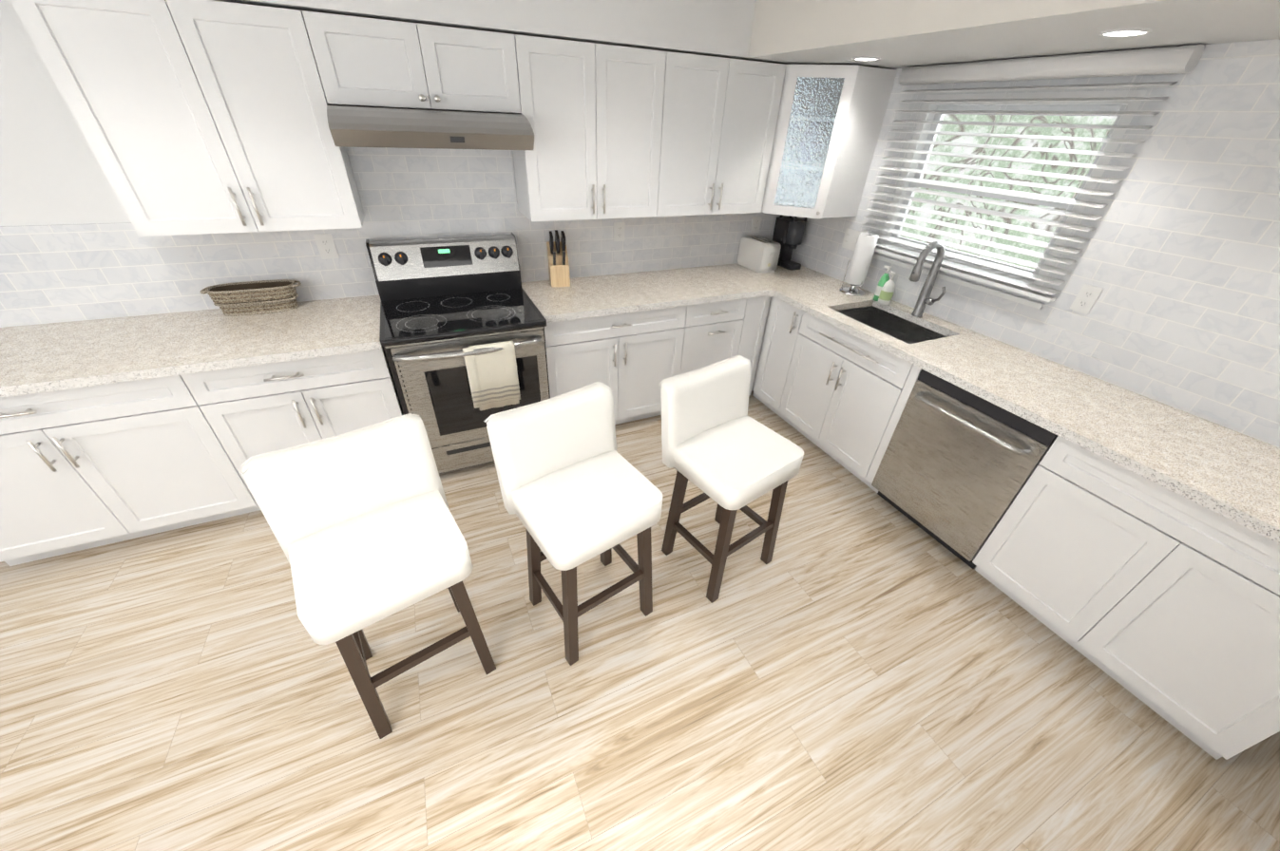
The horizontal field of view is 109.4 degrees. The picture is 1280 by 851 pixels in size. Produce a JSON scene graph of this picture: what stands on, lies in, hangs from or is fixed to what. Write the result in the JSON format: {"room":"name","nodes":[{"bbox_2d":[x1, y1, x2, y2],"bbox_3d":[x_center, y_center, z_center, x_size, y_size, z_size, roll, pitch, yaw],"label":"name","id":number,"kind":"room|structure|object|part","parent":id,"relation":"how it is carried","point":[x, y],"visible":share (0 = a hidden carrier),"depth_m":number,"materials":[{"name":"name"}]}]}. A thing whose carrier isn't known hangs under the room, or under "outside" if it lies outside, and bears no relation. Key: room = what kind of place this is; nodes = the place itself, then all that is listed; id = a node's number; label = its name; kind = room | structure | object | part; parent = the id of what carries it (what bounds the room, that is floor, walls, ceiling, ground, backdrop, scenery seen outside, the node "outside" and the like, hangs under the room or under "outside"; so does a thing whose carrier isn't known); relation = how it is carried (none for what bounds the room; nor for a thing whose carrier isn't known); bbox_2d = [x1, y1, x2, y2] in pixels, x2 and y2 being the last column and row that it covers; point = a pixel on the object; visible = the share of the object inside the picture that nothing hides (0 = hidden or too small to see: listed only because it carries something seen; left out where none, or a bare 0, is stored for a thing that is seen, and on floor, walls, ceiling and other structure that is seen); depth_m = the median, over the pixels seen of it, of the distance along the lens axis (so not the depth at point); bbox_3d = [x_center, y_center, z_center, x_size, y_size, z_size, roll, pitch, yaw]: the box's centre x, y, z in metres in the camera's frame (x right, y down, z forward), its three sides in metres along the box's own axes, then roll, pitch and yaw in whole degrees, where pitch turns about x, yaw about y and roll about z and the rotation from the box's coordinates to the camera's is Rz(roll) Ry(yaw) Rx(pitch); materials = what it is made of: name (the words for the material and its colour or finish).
{"room":"kitchen","nodes":[
{"label":"kitchen","id":0,"kind":"room"},
{"bbox_2d":[0,0,768,359],"bbox_3d":[-1.864,-1.015,2.381,6.980,2.510,0.120,-13,37,-21],"label":"wall","id":1,"kind":"structure","parent":0,"point":[51,171],"depth_m":1.88,"materials":[{"name":"white paint"}]},
{"bbox_2d":[10,0,364,236],"bbox_3d":[-1.760,-1.272,1.924,0.824,0.786,0.362,-13,37,-21],"label":"upper cabinet","id":2,"kind":"object","parent":1,"relation":"attached to","point":[196,117],"visible":1,"depth_m":1.78,"materials":[{"name":"white paint"}]},
{"bbox_2d":[0,294,382,398],"bbox_3d":[-2.168,-0.387,2.081,1.752,0.039,0.715,-13,37,-21],"label":"countertop","id":3,"kind":"structure","parent":1,"relation":"attached to","point":[64,355],"depth_m":2.04,"materials":[{"name":"beige stone"}]},
{"bbox_2d":[200,279,301,316],"bbox_3d":[-1.986,-0.662,2.348,0.420,0.132,0.158,-13,37,-21],"label":"wicker basket","id":4,"kind":"object","parent":3,"relation":"on","point":[251,297],"visible":1,"depth_m":2.31,"materials":[{"name":"brown wicker"}]},
{"bbox_2d":[0,103,793,327],"bbox_3d":[-1.073,-1.260,2.567,5.052,0.950,0.006,-13,37,-21],"label":"wall tile","id":5,"kind":"structure","parent":1,"relation":"attached to","point":[59,274],"depth_m":2.42,"materials":[{"name":"tile"}]},
{"bbox_2d":[313,233,339,259],"bbox_3d":[-1.680,-0.959,2.427,0.082,0.125,0.008,-13,37,-21],"label":"electrical outlet","id":6,"kind":"object","parent":5,"relation":"attached to","point":[326,246],"visible":1,"depth_m":2.42,"materials":[{"name":"white plastic"}]},
{"bbox_2d":[613,222,625,241],"bbox_3d":[-0.139,-1.305,3.049,0.075,0.118,0.008,-13,37,-21],"label":"electrical outlet","id":7,"kind":"object","parent":5,"relation":"attached to","point":[619,231],"visible":1,"depth_m":3.04,"materials":[{"name":"white plastic"}]},
{"bbox_2d":[750,216,761,233],"bbox_3d":[0.887,-1.535,3.463,0.075,0.118,0.008,-13,37,-21],"label":"electrical outlet","id":8,"kind":"object","parent":5,"relation":"attached to","point":[755,224],"visible":1,"depth_m":3.46,"materials":[{"name":"white plastic"}]},
{"bbox_2d":[301,10,520,113],"bbox_3d":[-1.006,-1.644,2.091,0.817,0.296,0.354,-13,37,-21],"label":"upper cabinet","id":9,"kind":"object","parent":1,"relation":"attached to","point":[362,61],"visible":1,"depth_m":1.97,"materials":[{"name":"white paint"}]},
{"bbox_2d":[326,104,534,150],"bbox_3d":[-0.971,-1.404,2.138,0.814,0.142,0.555,-13,37,-21],"label":"under-cabinet range hood","id":10,"kind":"object","parent":9,"relation":"attached to","point":[358,126],"visible":1,"depth_m":1.95,"materials":[{"name":"silver metal"}]},
{"bbox_2d":[508,34,666,221],"bbox_3d":[-0.291,-1.601,2.517,0.774,0.786,0.362,-13,37,-21],"label":"upper cabinet","id":11,"kind":"object","parent":1,"relation":"attached to","point":[591,113],"visible":0.96,"depth_m":2.39,"materials":[{"name":"white paint"}]},
{"bbox_2d":[521,265,771,323],"bbox_3d":[0.049,-0.900,2.999,1.562,0.039,0.660,-13,37,-21],"label":"countertop","id":12,"kind":"structure","parent":1,"relation":"attached to","point":[608,295],"depth_m":2.91,"materials":[{"name":"beige stone"}]},
{"bbox_2d":[546,229,570,287],"bbox_3d":[-0.517,-1.058,2.865,0.118,0.326,0.200,-6,35,-13],"label":"knife block","id":13,"kind":"object","parent":12,"relation":"on","point":[558,264],"visible":1,"depth_m":2.85,"materials":[{"name":"brown wood"}]},
{"bbox_2d":[656,51,786,216],"bbox_3d":[0.417,-1.759,2.802,0.784,0.786,0.362,-13,37,-21],"label":"upper cabinet","id":14,"kind":"object","parent":1,"relation":"attached to","point":[719,116],"visible":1,"depth_m":2.67,"materials":[{"name":"white paint"}]},
{"bbox_2d":[761,64,897,219],"bbox_3d":[1.094,-1.834,2.962,0.594,0.788,0.610,-13,37,-21],"label":"upper cabinet","id":15,"kind":"object","parent":1,"relation":"attached to","point":[830,120],"visible":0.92,"depth_m":2.77,"materials":[{"name":"white paint"}]},
{"bbox_2d":[212,0,805,64],"bbox_3d":[-1.780,-1.765,1.593,6.860,0.380,0.338,-13,37,-21],"label":"soffit","id":16,"kind":"structure","parent":0,"point":[722,28],"depth_m":2.14,"materials":[{"name":"white paint"}]},
{"bbox_2d":[0,362,1279,850],"bbox_3d":[-0.986,1.294,1.323,7.100,0.060,4.840,-13,37,-21],"label":"floor","id":17,"kind":"structure","parent":0,"point":[855,663],"depth_m":1.68,"materials":[{"name":"brown wood"}]},
{"bbox_2d":[0,375,260,566],"bbox_3d":[-2.531,0.070,2.193,0.989,0.869,0.721,-13,37,-21],"label":"base cabinet","id":18,"kind":"object","parent":17,"relation":"on","point":[85,468],"visible":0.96,"depth_m":1.97,"materials":[{"name":"white paint"}]},
{"bbox_2d":[180,346,403,505],"bbox_3d":[-1.736,-0.108,2.514,0.760,0.869,0.721,-13,37,-21],"label":"base cabinet","id":19,"kind":"object","parent":17,"relation":"on","point":[249,411],"visible":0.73,"depth_m":2.15,"materials":[{"name":"white paint"}]},
{"bbox_2d":[241,413,496,739],"bbox_3d":[-0.853,0.524,1.563,0.493,0.958,0.475,-21,41,-31],"label":"bar stool","id":20,"kind":"object","parent":17,"relation":"on","point":[363,525],"visible":1,"depth_m":1.41,"materials":[{"name":"white leather"}]},
{"bbox_2d":[365,232,550,474],"bbox_3d":[-1.003,-0.390,2.668,0.788,1.222,0.764,-13,37,-21],"label":"electric range","id":21,"kind":"object","parent":17,"relation":"on","point":[463,325],"visible":0.96,"depth_m":2.47,"materials":[{"name":"silver metal"}]},
{"bbox_2d":[461,340,521,411],"bbox_3d":[-0.786,-0.253,2.426,0.250,0.404,0.077,-13,37,-21],"label":"dish towel","id":22,"kind":"object","parent":21,"relation":"hanging from","point":[489,368],"depth_m":2.38,"materials":[{"name":"white fabric"}]},
{"bbox_2d":[484,382,662,666],"bbox_3d":[-0.228,0.395,1.799,0.493,0.958,0.475,-21,41,-31],"label":"bar stool","id":23,"kind":"object","parent":17,"relation":"on","point":[577,488],"visible":1,"depth_m":1.66,"materials":[{"name":"white leather"}]},
{"bbox_2d":[544,305,687,424],"bbox_3d":[-0.261,-0.460,3.141,0.926,0.869,0.651,-13,37,-21],"label":"base cabinet","id":24,"kind":"object","parent":17,"relation":"on","point":[632,360],"visible":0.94,"depth_m":2.84,"materials":[{"name":"white paint"}]},
{"bbox_2d":[679,298,746,375],"bbox_3d":[0.371,-0.602,3.396,0.464,0.869,0.651,-13,37,-21],"label":"base cabinet","id":25,"kind":"object","parent":17,"relation":"on","point":[712,334],"visible":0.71,"depth_m":3.06,"materials":[{"name":"white paint"}]},
{"bbox_2d":[658,355,803,603],"bbox_3d":[0.381,0.246,2.063,0.493,0.958,0.475,-21,41,-31],"label":"bar stool","id":26,"kind":"object","parent":17,"relation":"on","point":[725,452],"visible":1,"depth_m":1.93,"materials":[{"name":"white leather"}]},
{"bbox_2d":[737,295,771,395],"bbox_3d":[0.704,-0.688,3.548,0.285,0.869,0.612,-13,37,-21],"label":"cabinet filler","id":27,"kind":"object","parent":17,"relation":"on","point":[755,315],"visible":0.31,"depth_m":3.21,"materials":[{"name":"white paint"}]},
{"bbox_2d":[752,296,802,420],"bbox_3d":[1.193,-0.537,3.359,0.651,0.869,0.404,-13,37,-21],"label":"base cabinet","id":28,"kind":"object","parent":17,"relation":"on","point":[783,322],"visible":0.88,"depth_m":3.19,"materials":[{"name":"white paint"}]},
{"bbox_2d":[778,311,921,493],"bbox_3d":[1.455,-0.209,2.893,0.651,0.869,0.849,-13,37,-21],"label":"base cabinet","id":29,"kind":"object","parent":17,"relation":"on","point":[843,390],"depth_m":2.71,"materials":[{"name":"white paint"}]},
{"bbox_3d":[1.639,-0.004,2.602,0.612,0.869,0.049,-13,37,-21],"label":"back base cabinet filler","id":30,"kind":"part","parent":29,"relation":"part of","materials":[{"name":"white wood"}]},
{"bbox_2d":[871,369,1058,569],"bbox_3d":[1.741,0.178,2.343,0.666,0.866,0.608,-13,37,-21],"label":"dishwasher","id":31,"kind":"object","parent":17,"relation":"on","point":[958,466],"visible":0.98,"depth_m":2.17,"materials":[{"name":"grey metal"}]},
{"bbox_2d":[972,436,1279,760],"bbox_3d":[2.092,0.564,1.795,0.612,0.869,0.900,-13,37,-21],"label":"base cabinet","id":32,"kind":"object","parent":17,"relation":"on","point":[1162,602],"visible":0.94,"depth_m":1.63,"materials":[{"name":"white paint"}]},
{"bbox_2d":[747,0,1279,69],"bbox_3d":[1.894,-1.170,0.977,0.880,0.380,4.261,-13,37,-21],"label":"ceiling bulkhead","id":33,"kind":"object","parent":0,"point":[896,33],"visible":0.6,"depth_m":1.70,"materials":[{"name":"white paint"}]},
{"bbox_2d":[851,57,879,60],"bbox_3d":[1.164,-1.890,2.334,0.138,0.006,0.138,-13,37,-21],"label":"recessed light","id":34,"kind":"object","parent":33,"relation":"attached to","point":[866,58],"visible":0.96,"depth_m":2.32,"materials":[{"name":"white"}]},
{"bbox_2d":[1098,28,1152,37],"bbox_3d":[1.623,-1.315,1.516,0.138,0.006,0.138,-13,37,-21],"label":"recessed light","id":35,"kind":"object","parent":33,"relation":"attached to","point":[1120,32],"visible":1,"depth_m":1.51,"materials":[{"name":"white"}]},
{"bbox_2d":[805,267,1278,447],"bbox_3d":[2.235,-0.479,1.882,0.120,2.510,4.600,-13,37,-21],"label":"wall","id":36,"kind":"structure","parent":0,"point":[1078,371],"depth_m":2.15,"materials":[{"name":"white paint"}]},
{"bbox_2d":[722,263,1279,543],"bbox_3d":[1.589,-0.434,2.420,0.663,0.039,3.292,-13,37,-21],"label":"countertop","id":37,"kind":"structure","parent":36,"relation":"attached to","point":[1224,472],"depth_m":1.86,"materials":[{"name":"beige stone"}]},
{"bbox_2d":[737,236,781,273],"bbox_3d":[0.899,-1.291,3.418,0.150,0.206,0.312,-13,37,-21],"label":"toaster","id":38,"kind":"object","parent":37,"relation":"on","point":[759,255],"visible":1,"depth_m":3.35,"materials":[{"name":"white plastic"}]},
{"bbox_2d":[772,214,807,270],"bbox_3d":[1.149,-1.437,3.478,0.123,0.401,0.280,-13,37,-21],"label":"coffee maker","id":39,"kind":"object","parent":37,"relation":"on","point":[788,234],"visible":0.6,"depth_m":3.45,"materials":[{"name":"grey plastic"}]},
{"bbox_2d":[839,230,878,296],"bbox_3d":[1.442,-1.063,2.957,0.164,0.389,0.164,-13,37,-21],"label":"paper towel holder","id":40,"kind":"object","parent":37,"relation":"on","point":[864,251],"visible":1,"depth_m":2.92,"materials":[{"name":"white paper"}]},
{"bbox_2d":[873,266,891,301],"bbox_3d":[1.552,-0.904,2.888,0.064,0.212,0.064,-13,37,-21],"label":"soap bottle","id":41,"kind":"object","parent":37,"relation":"on","point":[885,278],"visible":0.77,"depth_m":2.87,"materials":[{"name":"green plastic"}]},
{"bbox_2d":[877,271,896,305],"bbox_3d":[1.559,-0.861,2.842,0.072,0.192,0.072,-13,37,-21],"label":"soap bottle","id":42,"kind":"object","parent":37,"relation":"on","point":[886,294],"visible":1,"depth_m":2.83,"materials":[{"name":"white plastic"}]},
{"bbox_2d":[836,305,947,343],"bbox_3d":[1.457,-0.505,2.732,0.474,0.200,0.664,-13,37,-21],"label":"undermount sink","id":43,"kind":"object","parent":37,"relation":"in","point":[907,332],"visible":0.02,"depth_m":2.88,"materials":[{"name":"black metal"}]},
{"bbox_2d":[908,241,945,317],"bbox_3d":[1.630,-0.803,2.550,0.207,0.429,0.152,-13,37,-21],"label":"pull-down faucet","id":44,"kind":"object","parent":37,"relation":"on","point":[924,299],"visible":1,"depth_m":2.56,"materials":[{"name":"silver metal"}]},
{"bbox_2d":[872,90,1147,309],"bbox_3d":[1.822,-1.233,2.418,0.130,0.875,1.090,-13,37,-21],"label":"window","id":45,"kind":"structure","parent":36,"relation":"in","point":[1115,105],"depth_m":2.31,"materials":[{"name":"white"}]},
{"bbox_2d":[856,44,1204,302],"bbox_3d":[1.744,-1.300,2.354,0.078,0.950,1.240,-13,37,-21],"label":"window blinds","id":46,"kind":"object","parent":45,"relation":"attached to","point":[1173,60],"visible":0.9,"depth_m":2.20,"materials":[{"name":"white plastic"}]},
{"bbox_2d":[790,38,1279,447],"bbox_3d":[2.188,-0.686,1.710,0.006,1.219,4.598,-13,37,-21],"label":"wall tile","id":47,"kind":"structure","parent":36,"relation":"attached to","point":[1177,258],"depth_m":1.82,"materials":[{"name":"tile"}]},
{"bbox_2d":[841,228,859,250],"bbox_3d":[1.465,-1.292,3.145,0.009,0.125,0.125,-13,37,-21],"label":"outlet","id":48,"kind":"object","parent":47,"relation":"attached to","point":[850,238],"visible":0.98,"depth_m":3.14,"materials":[{"name":"white plastic"}]},
{"bbox_2d":[1069,284,1103,313],"bbox_3d":[2.052,-0.582,2.084,0.008,0.118,0.075,-13,37,-21],"label":"electrical outlet","id":49,"kind":"object","parent":47,"relation":"attached to","point":[1086,299],"visible":1,"depth_m":2.08,"materials":[{"name":"white plastic"}]},
{"label":"outside","id":50,"kind":"structure","parent":0,"visible":0},
{"bbox_2d":[899,114,1116,269],"bbox_3d":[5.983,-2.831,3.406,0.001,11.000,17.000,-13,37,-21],"label":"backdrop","id":51,"kind":"structure","parent":50,"point":[1033,143],"depth_m":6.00,"materials":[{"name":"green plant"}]}
]}

